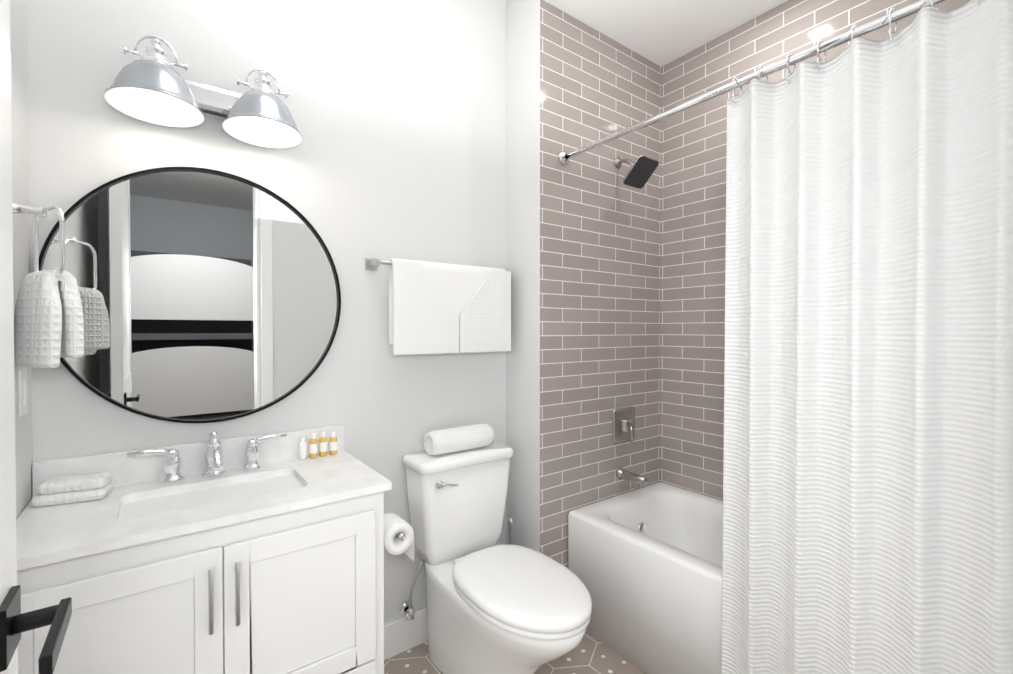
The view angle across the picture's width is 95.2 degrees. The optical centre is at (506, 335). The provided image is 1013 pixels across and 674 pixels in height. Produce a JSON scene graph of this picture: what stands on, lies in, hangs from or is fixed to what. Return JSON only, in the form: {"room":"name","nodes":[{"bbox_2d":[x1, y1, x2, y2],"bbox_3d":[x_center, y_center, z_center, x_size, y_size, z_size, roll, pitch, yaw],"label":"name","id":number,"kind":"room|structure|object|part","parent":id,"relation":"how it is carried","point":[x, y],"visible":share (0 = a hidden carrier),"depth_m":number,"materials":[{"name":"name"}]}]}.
{"room":"bathroom","nodes":[
{"label":"bathroom","id":0,"kind":"room"},
{"bbox_2d":[10,0,32,519],"bbox_3d":[-0.779,-0.168,0.480,0.100,3.000,1.890,0,1,-37],"label":"wall","id":1,"kind":"structure","parent":0,"point":[20,187],"depth_m":1.18,"materials":[{"name":"white paint"}]},
{"bbox_2d":[18,368,27,416],"bbox_3d":[-1.232,0.144,1.181,0.009,0.116,0.072,0,1,-37],"label":"light switch","id":2,"kind":"object","parent":1,"relation":"attached to","point":[23,389],"visible":0.98,"depth_m":1.17,"materials":[{"name":"white plastic"}]},
{"bbox_2d":[0,0,71,673],"bbox_3d":[-0.378,0.114,0.235,0.150,2.430,0.781,0,1,-37],"label":"door leaf","id":3,"kind":"structure","parent":1,"relation":"in","point":[15,623],"depth_m":0.53,"materials":[{"name":"white"}]},
{"bbox_2d":[12,203,83,367],"bbox_3d":[-1.081,-0.123,1.086,0.144,0.392,0.211,0,1,-37],"label":"towel ring","id":4,"kind":"object","parent":1,"relation":"attached to","point":[48,324],"visible":0.98,"depth_m":1.05,"materials":[{"name":"white fabric"}]},
{"bbox_2d":[14,269,83,367],"bbox_3d":[-1.081,-0.040,1.087,0.152,0.229,0.223,0,1,-37],"label":"hand towel","id":5,"kind":"object","parent":4,"relation":"hanging from","point":[49,319],"depth_m":1.05,"materials":[{"name":"white fabric"}]},
{"bbox_2d":[27,0,505,623],"bbox_3d":[-0.723,-0.182,1.763,1.725,3.000,0.100,0,1,-37],"label":"wall","id":6,"kind":"structure","parent":0,"point":[397,108],"depth_m":1.77,"materials":[{"name":"white paint"}]},
{"bbox_2d":[39,167,340,422],"bbox_3d":[-0.959,-0.127,1.507,0.818,0.818,0.028,0,1,-37],"label":"round mirror","id":7,"kind":"object","parent":6,"relation":"attached to","point":[209,296],"visible":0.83,"depth_m":1.48,"materials":[{"name":"silver glass"}]},
{"bbox_2d":[104,35,301,147],"bbox_3d":[-0.890,-0.739,1.400,0.494,0.210,0.272,0,1,-37],"label":"sconce","id":8,"kind":"object","parent":6,"relation":"attached to","point":[152,86],"visible":1,"depth_m":1.38,"materials":[{"name":"silver metal"}]},
{"bbox_2d":[384,608,426,659],"bbox_3d":[-0.308,1.245,2.016,0.783,0.140,0.018,0,1,-37],"label":"baseboard","id":9,"kind":"structure","parent":6,"relation":"attached to","point":[401,634],"depth_m":1.91,"materials":[{"name":"white"}]},
{"bbox_2d":[365,257,510,354],"bbox_3d":[-0.253,-0.117,1.982,0.678,0.383,0.114,0,1,-37],"label":"towel rail","id":10,"kind":"object","parent":6,"relation":"attached to","point":[437,308],"visible":1,"depth_m":1.92,"materials":[{"name":"white fabric"}]},
{"bbox_2d":[384,631,645,673],"bbox_3d":[0.237,1.348,1.318,2.710,0.050,1.990,0,1,-37],"label":"floor","id":11,"kind":"structure","parent":0,"point":[589,654],"depth_m":1.86,"materials":[{"name":"tile"}]},
{"bbox_2d":[16,425,391,673],"bbox_3d":[-0.818,0.816,1.332,0.837,1.014,0.490,0,1,-37],"label":"bathroom vanity","id":12,"kind":"object","parent":11,"relation":"on","point":[253,554],"visible":0.96,"depth_m":1.21,"materials":[{"name":"white wood"}]},
{"bbox_2d":[16,425,391,570],"bbox_3d":[-0.822,0.406,1.332,0.837,0.117,0.477,0,1,-37],"label":"countertop","id":13,"kind":"structure","parent":12,"relation":"on","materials":[{"name":"stone"}]},
{"bbox_2d":[31,472,113,506],"bbox_3d":[-1.170,0.414,1.252,0.150,0.056,0.090,0,1,-25],"label":"stack","id":14,"kind":"object","parent":13,"relation":"on","point":[72,489],"visible":0.98,"depth_m":1.22,"materials":[{"name":"white fabric"}]},
{"bbox_2d":[127,432,286,483],"bbox_3d":[-0.896,0.374,1.424,0.427,0.134,0.183,0,1,-37],"label":"faucet","id":15,"kind":"object","parent":13,"relation":"on","point":[215,460],"depth_m":1.46,"materials":[{"name":"silver metal"}]},
{"bbox_2d":[298,431,336,459],"bbox_3d":[-0.679,0.394,1.669,0.132,0.087,0.032,0,1,-37],"label":"bottles","id":16,"kind":"object","parent":13,"relation":"on","point":[313,449],"visible":0.96,"depth_m":1.66,"materials":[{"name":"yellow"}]},
{"bbox_2d":[384,513,413,560],"bbox_3d":[-0.390,0.676,1.540,0.119,0.139,0.171,0,1,-37],"label":"toilet paper holder","id":17,"kind":"object","parent":12,"relation":"attached to","point":[398,535],"visible":0.67,"depth_m":1.50,"materials":[{"name":"white paper"}]},
{"bbox_2d":[400,441,591,673],"bbox_3d":[-0.022,0.907,1.732,0.453,0.822,0.810,0,1,-37],"label":"toilet","id":18,"kind":"object","parent":11,"relation":"on","point":[494,606],"visible":1,"depth_m":1.73,"materials":[{"name":"white ceramic"}]},
{"bbox_3d":[-0.235,0.582,1.816,0.092,0.032,0.030,0,1,-37],"label":"flush lever","id":19,"kind":"part","parent":18,"relation":"part of","materials":[{"name":"silver metal"}]},
{"bbox_2d":[423,424,494,454],"bbox_3d":[-0.198,0.440,1.965,0.300,0.099,0.114,0,1,-37],"label":"rolled towel","id":20,"kind":"object","parent":18,"relation":"on","point":[448,440],"visible":1,"depth_m":1.91,"materials":[{"name":"white fabric"}]},
{"bbox_3d":[0.046,0.884,1.644,0.384,0.063,0.588,0,1,-37],"label":"seat","id":21,"kind":"part","parent":18,"relation":"part of","materials":[{"name":"white plastic"}]},
{"bbox_2d":[509,518,512,544],"bbox_3d":[0.020,1.078,2.140,0.086,0.470,0.086,0,1,-37],"label":"toilet brush","id":22,"kind":"object","parent":11,"relation":"on","point":[510,530],"visible":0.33,"depth_m":2.13,"materials":[{"name":"silver metal"}]},
{"bbox_2d":[568,482,722,673],"bbox_3d":[1.021,1.068,1.758,0.717,0.500,1.512,0,1,-37],"label":"bathtub","id":23,"kind":"object","parent":11,"relation":"on","point":[645,564],"visible":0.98,"depth_m":1.89,"materials":[{"name":"white ceramic"}]},
{"bbox_2d":[506,0,661,567],"bbox_3d":[0.437,-0.191,2.474,0.985,3.000,0.350,0,1,-37],"label":"wall","id":24,"kind":"structure","parent":0,"point":[583,248],"depth_m":2.19,"materials":[{"name":"brown tile"}]},
{"bbox_2d":[612,155,658,487],"bbox_3d":[0.646,-0.077,2.289,0.207,1.649,0.198,0,1,-37],"label":"shower fixtures","id":25,"kind":"object","parent":24,"relation":"attached to","point":[641,171],"visible":1,"depth_m":2.32,"materials":[{"name":"grey metal"}]},
{"bbox_2d":[559,0,1012,673],"bbox_3d":[0.703,0.212,1.510,0.097,2.097,1.519,0,1,-37],"label":"shower curtain","id":26,"kind":"object","parent":24,"relation":"attached to","point":[867,490],"visible":1,"depth_m":1.18,"materials":[{"name":"white fabric"}]},
{"bbox_3d":[0.716,-0.785,1.508,0.064,0.104,1.519,0,1,-37],"label":"rod","id":27,"kind":"part","parent":26,"relation":"part of","materials":[{"name":"silver metal"}]},
{"bbox_2d":[544,0,787,66],"bbox_3d":[0.956,-1.577,1.679,0.885,0.210,1.520,0,1,-37],"label":"ceiling","id":28,"kind":"structure","parent":0,"point":[661,33],"depth_m":2.16,"materials":[{"name":"white paint"}]},
{"bbox_2d":[660,0,970,499],"bbox_3d":[1.387,-0.184,1.941,0.100,3.000,1.640,0,1,-37],"label":"wall","id":29,"kind":"structure","parent":0,"point":[693,206],"depth_m":2.37,"materials":[{"name":"brown tile"}]}
]}

